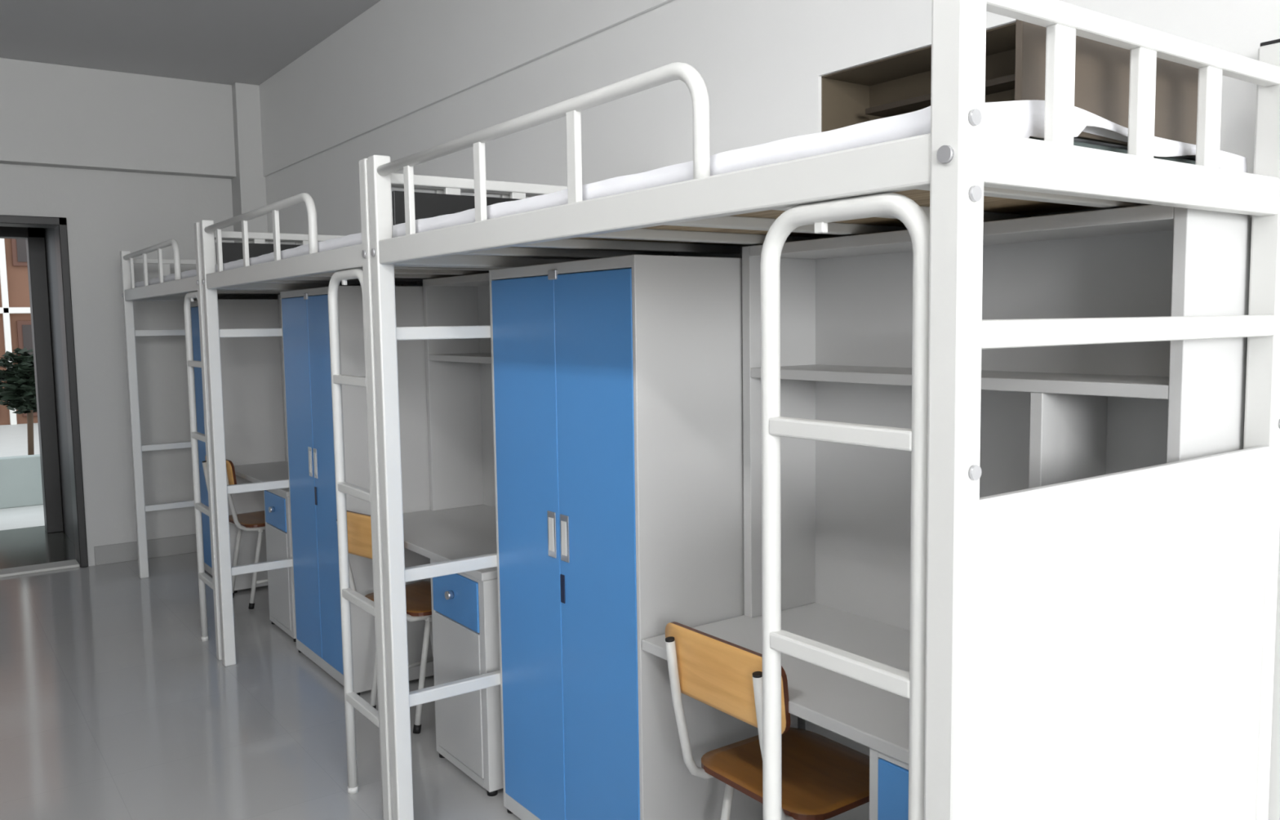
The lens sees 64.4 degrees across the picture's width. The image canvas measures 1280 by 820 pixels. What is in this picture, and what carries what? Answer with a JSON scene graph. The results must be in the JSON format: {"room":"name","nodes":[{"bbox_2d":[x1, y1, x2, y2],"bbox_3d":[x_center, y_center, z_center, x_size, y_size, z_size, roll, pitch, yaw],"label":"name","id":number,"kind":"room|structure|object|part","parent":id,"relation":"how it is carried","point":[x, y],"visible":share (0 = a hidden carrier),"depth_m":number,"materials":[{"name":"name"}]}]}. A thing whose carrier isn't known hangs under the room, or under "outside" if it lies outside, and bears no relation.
{"room":"dormitory room","nodes":[
{"label":"dormitory room","id":0,"kind":"room"},
{"bbox_2d":[0,238,37,425],"bbox_3d":[-9.986,-4.448,18.715,12.200,9.020,3.120,-4,6,-36],"label":"building","id":1,"kind":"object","parent":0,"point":[15,327],"visible":0.12,"depth_m":16.83,"materials":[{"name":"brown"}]},
{"bbox_3d":[-9.946,-3.203,16.974,0.860,1.460,0.015,-4,6,-36],"label":"pane","id":2,"kind":"part","parent":1,"relation":"part of","materials":[{"name":"grey glass"}]},
{"bbox_3d":[-9.909,-0.713,17.190,0.860,1.460,0.015,-4,6,-36],"label":"pane","id":3,"kind":"part","parent":1,"relation":"part of","materials":[{"name":"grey glass"}]},
{"bbox_2d":[44,227,75,544],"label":"door","id":4,"kind":"structure","parent":0,"point":[50,239],"depth_m":7.40,"materials":[{"name":"grey paint"}]},
{"bbox_2d":[0,226,63,533],"bbox_3d":[-4.954,-0.196,7.368,1.210,2.320,0.160,-4,6,-36],"label":"door frame","id":5,"kind":"structure","parent":4,"relation":"in","point":[34,237],"depth_m":7.62,"materials":[{"name":"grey metal"}]},
{"bbox_2d":[0,163,234,565],"bbox_3d":[-4.684,-0.481,5.810,4.870,3.150,0.200,-4,6,-36],"label":"wall","id":6,"kind":"structure","parent":0,"point":[107,213],"depth_m":6.64,"materials":[{"name":"grey paint"}]},
{"bbox_2d":[0,559,79,577],"bbox_3d":[-4.034,1.029,6.408,0.860,0.018,0.180,-4,6,-36],"label":"trim","id":7,"kind":"structure","parent":6,"relation":"attached to","point":[33,568],"depth_m":6.50,"materials":[{"name":"grey metal"}]},
{"bbox_2d":[0,214,88,567],"bbox_3d":[-4.045,-0.074,6.304,0.950,2.235,0.230,-4,6,-36],"label":"door frame","id":8,"kind":"structure","parent":6,"relation":"in","point":[59,224],"depth_m":6.48,"materials":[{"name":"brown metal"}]},
{"bbox_2d":[0,57,235,178],"bbox_3d":[-4.606,-1.739,5.567,4.870,0.605,0.130,-4,6,-36],"label":"beam","id":9,"kind":"structure","parent":6,"relation":"attached to","point":[53,115],"depth_m":6.41,"materials":[{"name":"grey paint"}]},
{"bbox_2d":[93,533,196,565],"bbox_3d":[-4.607,1.044,5.722,4.700,0.125,0.220,-4,6,-36],"label":"baseboard","id":10,"kind":"structure","parent":6,"relation":"attached to","point":[172,545],"depth_m":6.79,"materials":[{"name":"grey paint"}]},
{"bbox_2d":[0,0,380,84],"bbox_3d":[-1.167,-1.746,0.864,5.370,0.120,12.160,-4,6,-36],"label":"ceiling","id":11,"kind":"structure","parent":0,"point":[222,42],"depth_m":5.59,"materials":[{"name":"paint"}]},
{"bbox_2d":[0,422,520,819],"bbox_3d":[-3.662,0.895,8.683,10.100,0.120,27.400,-4,6,-36],"label":"floor","id":12,"kind":"structure","parent":0,"point":[114,704],"depth_m":4.06,"materials":[{"name":"grey tile"}]},
{"bbox_2d":[0,347,36,454],"bbox_3d":[-6.859,-0.014,11.363,0.791,1.366,0.830,-4,6,-36],"label":"tree","id":13,"kind":"object","parent":12,"relation":"on","point":[19,391],"visible":0.68,"depth_m":11.19,"materials":[{"name":"green plant"}]},
{"bbox_2d":[0,453,43,508],"bbox_3d":[-5.241,0.612,9.219,7.000,0.440,0.150,-4,6,-36],"label":"wall","id":14,"kind":"structure","parent":12,"relation":"on","point":[20,476],"depth_m":8.97,"materials":[{"name":"white paint"}]},
{"bbox_2d":[120,222,302,659],"bbox_3d":[-2.153,0.067,5.674,0.958,2.006,1.991,-4,6,-36],"label":"bed","id":15,"kind":"object","parent":12,"relation":"on","point":[187,290],"visible":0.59,"depth_m":5.30,"materials":[{"name":"white paint"}]},
{"bbox_3d":[-2.977,-0.804,5.954,0.016,0.196,0.034,-4,6,-36],"label":"guard post","id":16,"kind":"part","parent":15,"relation":"part of","materials":[{"name":"white metal"}]},
{"bbox_3d":[-3.084,0.038,6.198,0.050,2.000,0.050,-4,6,-36],"label":"post","id":17,"kind":"part","parent":15,"relation":"part of","materials":[{"name":"white metal"}]},
{"bbox_3d":[-2.739,-0.779,5.625,0.016,0.196,0.034,-4,6,-36],"label":"guard post","id":18,"kind":"part","parent":15,"relation":"part of","materials":[{"name":"white metal"}]},
{"bbox_3d":[-2.671,-0.776,5.530,0.029,0.216,1.413,-4,6,-36],"label":"guard rail","id":19,"kind":"part","parent":15,"relation":"part of","materials":[{"name":"white metal"}]},
{"bbox_3d":[-2.499,-0.754,5.293,0.016,0.196,0.034,-4,6,-36],"label":"guard post","id":20,"kind":"part","parent":15,"relation":"part of","materials":[{"name":"white metal"}]},
{"bbox_3d":[-2.532,-0.631,5.350,0.032,0.065,1.885,-4,6,-36],"label":"rail","id":21,"kind":"part","parent":15,"relation":"part of","materials":[{"name":"white metal"}]},
{"bbox_2d":[130,269,196,288],"bbox_3d":[-2.164,-0.726,5.608,0.874,0.086,1.865,-4,6,-36],"label":"mattress","id":22,"kind":"object","parent":15,"relation":"on","point":[192,273],"visible":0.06,"depth_m":5.24,"materials":[{"name":"white fabric"}]},
{"bbox_3d":[-2.734,-0.927,6.382,0.852,0.030,0.028,-4,6,-36],"label":"head rail","id":23,"kind":"part","parent":15,"relation":"part of","materials":[{"name":"white metal"}]},
{"bbox_3d":[-2.732,-0.720,6.401,0.852,0.065,0.032,-4,6,-36],"label":"rail","id":24,"kind":"part","parent":15,"relation":"part of","materials":[{"name":"white metal"}]},
{"bbox_3d":[-1.951,0.157,4.634,0.050,2.000,0.050,-4,6,-36],"label":"post","id":25,"kind":"part","parent":15,"relation":"part of","materials":[{"name":"white metal"}]},
{"bbox_3d":[-1.593,-0.600,4.829,0.852,0.065,0.032,-4,6,-36],"label":"rail","id":26,"kind":"part","parent":15,"relation":"part of","materials":[{"name":"white metal"}]},
{"bbox_3d":[-1.598,-0.808,4.813,0.852,0.030,0.028,-4,6,-36],"label":"head rail","id":27,"kind":"part","parent":15,"relation":"part of","materials":[{"name":"white metal"}]},
{"bbox_2d":[202,456,267,608],"bbox_3d":[-2.136,0.658,5.706,0.489,0.829,0.400,-5,7,-42],"label":"chair","id":28,"kind":"object","parent":12,"relation":"on","point":[251,521],"visible":0.38,"depth_m":5.55,"materials":[{"name":"white paint"}]},
{"bbox_3d":[-2.292,0.343,5.543,0.035,0.168,0.400,-5,7,-42],"label":"backrest","id":29,"kind":"part","parent":28,"relation":"part of","materials":[{"name":"beige wood"}]},
{"bbox_3d":[-2.296,0.838,5.776,0.098,0.420,0.024,-5,6,-38],"label":"leg","id":30,"kind":"part","parent":28,"relation":"part of","materials":[{"name":"white paint"}]},
{"bbox_3d":[-2.098,0.617,5.738,0.385,0.033,0.400,-5,7,-42],"label":"seat","id":31,"kind":"part","parent":28,"relation":"part of","materials":[{"name":"brown wood"}]},
{"bbox_3d":[-2.098,0.854,5.555,0.024,0.420,0.098,4,7,45],"label":"leg","id":32,"kind":"part","parent":28,"relation":"part of","materials":[{"name":"white paint"}]},
{"bbox_2d":[191,298,285,592],"bbox_3d":[-2.372,0.179,6.250,0.553,1.690,0.754,-4,6,-36],"label":"wardrobe","id":33,"kind":"object","parent":12,"relation":"on","point":[251,371],"visible":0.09,"depth_m":5.88,"materials":[{"name":"beige paint"}]},
{"bbox_3d":[-2.689,0.168,6.244,0.019,1.594,0.361,-4,6,-36],"label":"door","id":34,"kind":"part","parent":33,"relation":"part of","materials":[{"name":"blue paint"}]},
{"bbox_2d":[234,460,296,641],"bbox_3d":[-1.795,0.708,5.531,0.611,0.742,1.142,-4,6,-36],"label":"desk","id":35,"kind":"object","parent":12,"relation":"on","point":[277,501],"visible":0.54,"depth_m":5.08,"materials":[{"name":"beige paint"}]},
{"bbox_3d":[-1.834,0.495,5.057,0.022,0.027,0.028,-4,6,-36],"label":"knob","id":36,"kind":"part","parent":35,"relation":"part of","materials":[{"name":"silver metal"}]},
{"bbox_3d":[-1.812,0.501,5.060,0.016,0.164,0.342,-4,6,-36],"label":"drawer","id":37,"kind":"part","parent":35,"relation":"part of","materials":[{"name":"blue paint"}]},
{"bbox_3d":[-1.806,0.829,5.089,0.014,0.482,0.342,-4,6,-36],"label":"door","id":38,"kind":"part","parent":35,"relation":"part of","materials":[{"name":"beige paint"}]},
{"bbox_2d":[277,293,288,461],"bbox_3d":[-1.665,-0.158,5.558,0.250,0.976,1.132,-4,6,-36],"label":"bookshelf","id":39,"kind":"object","parent":35,"relation":"on","point":[278,295],"visible":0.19,"depth_m":5.93,"materials":[{"name":"beige paint"}]},
{"bbox_2d":[280,285,434,695],"bbox_3d":[-1.200,0.306,4.584,0.553,1.690,0.754,-4,6,-36],"label":"wardrobe","id":40,"kind":"object","parent":12,"relation":"on","point":[304,312],"visible":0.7,"depth_m":4.30,"materials":[{"name":"beige paint"}]},
{"bbox_3d":[-1.517,0.295,4.578,0.019,1.594,0.361,-4,6,-36],"label":"door","id":41,"kind":"part","parent":40,"relation":"part of","materials":[{"name":"blue paint"}]},
{"bbox_3d":[-1.442,0.226,4.444,0.006,0.130,0.042,-4,6,-36],"label":"handle","id":42,"kind":"part","parent":40,"relation":"part of","materials":[{"name":"silver metal"}]},
{"bbox_3d":[-1.403,0.231,4.389,0.006,0.130,0.042,-4,6,-36],"label":"handle","id":43,"kind":"part","parent":40,"relation":"part of","materials":[{"name":"silver metal"}]},
{"bbox_3d":[-1.305,0.317,4.285,0.019,1.594,0.361,-4,6,-36],"label":"door","id":44,"kind":"part","parent":40,"relation":"part of","materials":[{"name":"blue paint"}]},
{"bbox_2d":[199,158,537,819],"bbox_3d":[-0.958,0.192,4.024,0.958,2.006,1.991,-4,6,-36],"label":"bed","id":45,"kind":"object","parent":12,"relation":"on","point":[351,265],"visible":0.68,"depth_m":3.33,"materials":[{"name":"white paint"}]},
{"bbox_3d":[-1.889,0.164,4.548,0.050,2.000,0.050,-4,6,-36],"label":"post","id":46,"kind":"part","parent":45,"relation":"part of","materials":[{"name":"white metal"}]},
{"bbox_3d":[-1.782,-0.679,4.304,0.016,0.196,0.034,-4,6,-36],"label":"guard post","id":47,"kind":"part","parent":45,"relation":"part of","materials":[{"name":"white metal"}]},
{"bbox_3d":[-1.544,-0.654,3.975,0.016,0.196,0.034,-4,6,-36],"label":"guard post","id":48,"kind":"part","parent":45,"relation":"part of","materials":[{"name":"white metal"}]},
{"bbox_3d":[-1.647,-0.703,4.637,0.545,0.105,0.012,-4,6,-36],"label":"footboard","id":49,"kind":"part","parent":45,"relation":"part of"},
{"bbox_3d":[-1.476,-0.651,3.880,0.029,0.216,1.413,-4,6,-36],"label":"guard rail","id":50,"kind":"part","parent":45,"relation":"part of","materials":[{"name":"white metal"}]},
{"bbox_3d":[-1.304,-0.629,3.643,0.016,0.196,0.034,-4,6,-36],"label":"guard post","id":51,"kind":"part","parent":45,"relation":"part of","materials":[{"name":"white metal"}]},
{"bbox_3d":[-1.539,-0.802,4.732,0.852,0.030,0.028,-4,6,-36],"label":"head rail","id":52,"kind":"part","parent":45,"relation":"part of","materials":[{"name":"white metal"}]},
{"bbox_3d":[-1.337,-0.506,3.700,0.032,0.065,1.885,-4,6,-36],"label":"rail","id":53,"kind":"part","parent":45,"relation":"part of","materials":[{"name":"white metal"}]},
{"bbox_2d":[214,232,361,272],"bbox_3d":[-0.969,-0.603,3.958,0.874,0.089,1.865,-4,6,-36],"label":"mattress","id":54,"kind":"object","parent":45,"relation":"on","point":[355,238],"visible":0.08,"depth_m":3.49,"materials":[{"name":"white fabric"}]},
{"bbox_3d":[-1.537,-0.595,4.751,0.852,0.065,0.032,-4,6,-36],"label":"rail","id":55,"kind":"part","parent":45,"relation":"part of","materials":[{"name":"white metal"}]},
{"bbox_3d":[-0.756,0.283,2.984,0.050,2.000,0.050,-4,6,-36],"label":"post","id":56,"kind":"part","parent":45,"relation":"part of","materials":[{"name":"white metal"}]},
{"bbox_3d":[-0.598,-0.563,4.231,0.032,0.065,1.885,-4,6,-36],"label":"rail","id":57,"kind":"part","parent":45,"relation":"part of","materials":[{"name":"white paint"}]},
{"bbox_3d":[-0.399,-0.475,3.179,0.852,0.065,0.032,-4,6,-36],"label":"rail","id":58,"kind":"part","parent":45,"relation":"part of","materials":[{"name":"white metal"}]},
{"bbox_3d":[-0.403,-0.683,3.163,0.852,0.030,0.028,-4,6,-36],"label":"head rail","id":59,"kind":"part","parent":45,"relation":"part of","materials":[{"name":"white metal"}]},
{"bbox_2d":[336,510,433,733],"bbox_3d":[-0.874,0.788,3.982,0.400,0.829,0.489,4,7,42],"label":"chair","id":60,"kind":"object","parent":12,"relation":"on","point":[418,594],"visible":0.37,"depth_m":3.84,"materials":[{"name":"white paint"}]},
{"bbox_3d":[-1.016,0.474,3.804,0.400,0.168,0.035,4,7,42],"label":"backrest","id":61,"kind":"part","parent":60,"relation":"part of","materials":[{"name":"beige wood"}]},
{"bbox_3d":[-1.038,0.971,4.035,0.098,0.420,0.024,-6,7,-44],"label":"leg","id":62,"kind":"part","parent":60,"relation":"part of","materials":[{"name":"white paint"}]},
{"bbox_3d":[-0.840,0.747,4.018,0.400,0.033,0.385,4,7,42],"label":"seat","id":63,"kind":"part","parent":60,"relation":"part of","materials":[{"name":"brown wood"}]},
{"bbox_3d":[-0.819,0.984,3.836,0.024,0.420,0.098,3,6,39],"label":"leg","id":64,"kind":"part","parent":60,"relation":"part of","materials":[{"name":"white paint"}]},
{"bbox_3d":[-0.862,0.951,4.228,0.024,0.419,0.073,3,6,37],"label":"leg","id":65,"kind":"part","parent":60,"relation":"part of","materials":[{"name":"white paint"}]},
{"bbox_2d":[403,503,503,795],"bbox_3d":[-0.600,0.834,3.881,0.611,0.742,1.142,-4,6,-36],"label":"desk","id":66,"kind":"object","parent":12,"relation":"on","point":[465,611],"visible":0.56,"depth_m":3.42,"materials":[{"name":"beige paint"}]},
{"bbox_3d":[-0.639,0.621,3.407,0.022,0.027,0.028,-4,6,-36],"label":"knob","id":67,"kind":"part","parent":66,"relation":"part of","materials":[{"name":"silver metal"}]},
{"bbox_3d":[-0.617,0.627,3.410,0.016,0.164,0.342,-4,6,-36],"label":"drawer","id":68,"kind":"part","parent":66,"relation":"part of","materials":[{"name":"blue paint"}]},
{"bbox_2d":[422,272,495,510],"bbox_3d":[-0.470,-0.033,3.908,0.250,0.976,1.132,-4,6,-36],"label":"bookshelf","id":69,"kind":"object","parent":66,"relation":"on","point":[459,373],"visible":0.38,"depth_m":4.34,"materials":[{"name":"beige paint"}]},
{"bbox_3d":[-0.475,-0.194,3.889,0.237,0.025,1.078,-4,6,-36],"label":"shelf","id":70,"kind":"part","parent":69,"relation":"part of","materials":[{"name":"beige paint"}]},
{"bbox_3d":[-0.372,-0.026,3.976,0.011,0.948,1.078,-4,6,-36],"label":"panel","id":71,"kind":"part","parent":69,"relation":"part of","materials":[{"name":"beige paint"}]},
{"bbox_3d":[-0.612,0.955,3.439,0.014,0.482,0.342,-4,6,-36],"label":"door","id":72,"kind":"part","parent":66,"relation":"part of","materials":[{"name":"beige paint"}]},
{"bbox_2d":[488,254,797,819],"bbox_3d":[-0.004,0.427,2.980,0.553,1.690,0.754,-4,6,-36],"label":"wardrobe","id":73,"kind":"object","parent":12,"relation":"on","point":[617,381],"visible":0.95,"depth_m":2.66,"materials":[{"name":"beige paint"}]},
{"bbox_3d":[-0.321,0.416,2.974,0.019,1.594,0.361,-4,6,-36],"label":"door","id":74,"kind":"part","parent":73,"relation":"part of","materials":[{"name":"blue paint"}]},
{"bbox_3d":[-0.246,0.348,2.841,0.006,0.130,0.042,-4,6,-36],"label":"handle","id":75,"kind":"part","parent":73,"relation":"part of","materials":[{"name":"silver metal"}]},
{"bbox_3d":[-0.207,0.352,2.786,0.006,0.130,0.042,-4,6,-36],"label":"handle","id":76,"kind":"part","parent":73,"relation":"part of","materials":[{"name":"silver metal"}]},
{"bbox_3d":[-0.109,0.439,2.681,0.019,1.594,0.361,-4,6,-36],"label":"door","id":77,"kind":"part","parent":73,"relation":"part of","materials":[{"name":"blue paint"}]},
{"bbox_2d":[665,621,869,819],"bbox_3d":[0.352,0.907,2.406,0.489,0.829,0.400,-4,6,-36],"label":"chair","id":78,"kind":"object","parent":12,"relation":"on","point":[824,778],"visible":0.85,"depth_m":2.34,"materials":[{"name":"brown wood"}]},
{"bbox_3d":[0.199,1.086,2.492,0.098,0.420,0.024,-4,6,-32],"label":"leg","id":79,"kind":"part","parent":78,"relation":"part of","materials":[{"name":"white paint"}]},
{"bbox_3d":[0.182,0.590,2.259,0.035,0.168,0.400,-4,6,-36],"label":"backrest","id":80,"kind":"part","parent":78,"relation":"part of","materials":[{"name":"beige wood"}]},
{"bbox_3d":[0.394,0.866,2.433,0.385,0.033,0.400,-4,6,-36],"label":"seat","id":81,"kind":"part","parent":78,"relation":"part of","materials":[{"name":"brown wood"}]},
{"bbox_2d":[641,602,910,819],"bbox_3d":[0.573,0.957,2.261,0.611,0.742,1.142,-4,6,-36],"label":"desk","id":82,"kind":"object","parent":12,"relation":"on","point":[870,720],"visible":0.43,"depth_m":2.19,"materials":[{"name":"beige paint"}]},
{"bbox_3d":[0.687,0.790,2.588,0.015,0.415,0.726,-4,6,-36],"label":"panel","id":83,"kind":"part","parent":82,"relation":"part of","materials":[{"name":"beige paint"}]},
{"bbox_3d":[0.556,0.750,1.790,0.016,0.164,0.342,-4,6,-36],"label":"drawer","id":84,"kind":"part","parent":82,"relation":"part of","materials":[{"name":"blue paint"}]},
{"bbox_2d":[742,204,1252,630],"bbox_3d":[0.703,0.090,2.288,0.250,0.976,1.132,-4,6,-36],"label":"bookshelf","id":85,"kind":"object","parent":82,"relation":"on","point":[1055,414],"visible":0.61,"depth_m":2.29,"materials":[{"name":"beige paint"}]},
{"bbox_3d":[0.698,-0.071,2.268,0.237,0.025,1.078,-4,6,-36],"label":"shelf","id":86,"kind":"part","parent":85,"relation":"part of","materials":[{"name":"beige paint"}]},
{"bbox_3d":[0.801,0.097,2.356,0.011,0.948,1.078,-4,6,-36],"label":"panel","id":87,"kind":"part","parent":85,"relation":"part of","materials":[{"name":"beige paint"}]},
{"bbox_2d":[367,0,1279,819],"bbox_3d":[0.216,0.315,2.404,0.958,2.006,1.991,-4,6,-36],"label":"bed","id":88,"kind":"object","parent":12,"relation":"on","point":[1100,646],"visible":0.82,"depth_m":1.58,"materials":[{"name":"white paint"}]},
{"bbox_3d":[-0.716,0.287,2.928,0.050,2.000,0.050,-4,6,-36],"label":"post","id":89,"kind":"part","parent":88,"relation":"part of","materials":[{"name":"white metal"}]},
{"bbox_3d":[-0.609,-0.556,2.684,0.016,0.196,0.034,-4,6,-36],"label":"guard post","id":90,"kind":"part","parent":88,"relation":"part of","materials":[{"name":"white metal"}]},
{"bbox_3d":[-0.473,-0.580,3.017,0.545,0.105,0.012,-4,6,-36],"label":"footboard","id":91,"kind":"part","parent":88,"relation":"part of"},
{"bbox_3d":[-0.366,-0.679,3.112,0.852,0.030,0.028,-4,6,-36],"label":"head rail","id":92,"kind":"part","parent":88,"relation":"part of","materials":[{"name":"white metal"}]},
{"bbox_3d":[-0.371,-0.531,2.355,0.016,0.196,0.034,-4,6,-36],"label":"guard post","id":93,"kind":"part","parent":88,"relation":"part of","materials":[{"name":"white metal"}]},
{"bbox_3d":[-0.364,-0.471,3.131,0.852,0.065,0.032,-4,6,-36],"label":"rail","id":94,"kind":"part","parent":88,"relation":"part of","materials":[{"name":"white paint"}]},
{"bbox_3d":[-0.303,-0.528,2.260,0.029,0.216,1.413,-4,6,-36],"label":"guard rail","id":95,"kind":"part","parent":88,"relation":"part of","materials":[{"name":"white metal"}]},
{"bbox_3d":[-0.131,-0.506,2.023,0.016,0.196,0.034,-4,6,-36],"label":"guard post","id":96,"kind":"part","parent":88,"relation":"part of","materials":[{"name":"white metal"}]},
{"bbox_3d":[-0.164,-0.383,2.080,0.032,0.065,1.885,-4,6,-36],"label":"rail","id":97,"kind":"part","parent":88,"relation":"part of","materials":[{"name":"white metal"}]},
{"bbox_2d":[392,99,1247,237],"bbox_3d":[0.204,-0.477,2.338,0.874,0.084,1.865,-4,6,-36],"label":"mattress","id":98,"kind":"object","parent":88,"relation":"on","point":[1021,118],"visible":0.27,"depth_m":1.60,"materials":[{"name":"white fabric"}]},
{"bbox_3d":[0.417,0.406,1.364,0.050,2.000,0.050,-4,6,-36],"label":"post","id":99,"kind":"part","parent":88,"relation":"part of","materials":[{"name":"white metal"}]},
{"bbox_3d":[0.575,-0.440,2.611,0.032,0.065,1.885,-4,6,-36],"label":"rail","id":100,"kind":"part","parent":88,"relation":"part of","materials":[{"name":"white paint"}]},
{"bbox_3d":[0.761,-0.510,1.628,0.520,0.163,0.012,-4,6,-36],"label":"headboard","id":101,"kind":"part","parent":88,"relation":"part of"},
{"bbox_3d":[0.797,0.718,1.643,0.852,1.258,0.013,-4,6,-36],"label":"panel","id":102,"kind":"part","parent":88,"relation":"part of","materials":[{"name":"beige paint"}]},
{"bbox_3d":[0.775,-0.352,1.559,0.852,0.065,0.032,-4,6,-36],"label":"rail","id":103,"kind":"part","parent":88,"relation":"part of","materials":[{"name":"white metal"}]},
{"bbox_3d":[0.770,-0.560,1.543,0.852,0.030,0.028,-4,6,-36],"label":"head rail","id":104,"kind":"part","parent":88,"relation":"part of","materials":[{"name":"white metal"}]},
{"bbox_3d":[1.148,0.349,1.889,0.050,2.000,0.050,-4,6,-36],"label":"post","id":105,"kind":"part","parent":88,"relation":"part of","materials":[{"name":"white metal"}]},
{"bbox_2d":[265,0,1279,819],"bbox_3d":[0.913,-0.276,2.481,0.300,3.150,12.160,-4,6,-36],"label":"wall","id":106,"kind":"structure","parent":0,"point":[771,70],"depth_m":3.04,"materials":[{"name":"white paint"}]},
{"bbox_2d":[231,82,268,244],"bbox_3d":[-2.656,-0.616,7.009,0.170,3.150,0.220,-4,6,-36],"label":"column","id":107,"kind":"structure","parent":106,"relation":"attached to","point":[249,184],"depth_m":6.82,"materials":[{"name":"grey paint"}]},
{"bbox_2d":[259,0,673,176],"bbox_3d":[0.830,-1.527,2.190,0.016,0.605,11.540,-4,6,-36],"label":"beam","id":108,"kind":"structure","parent":106,"relation":"attached to","point":[396,60],"depth_m":4.90,"materials":[{"name":"white paint"}]}
]}

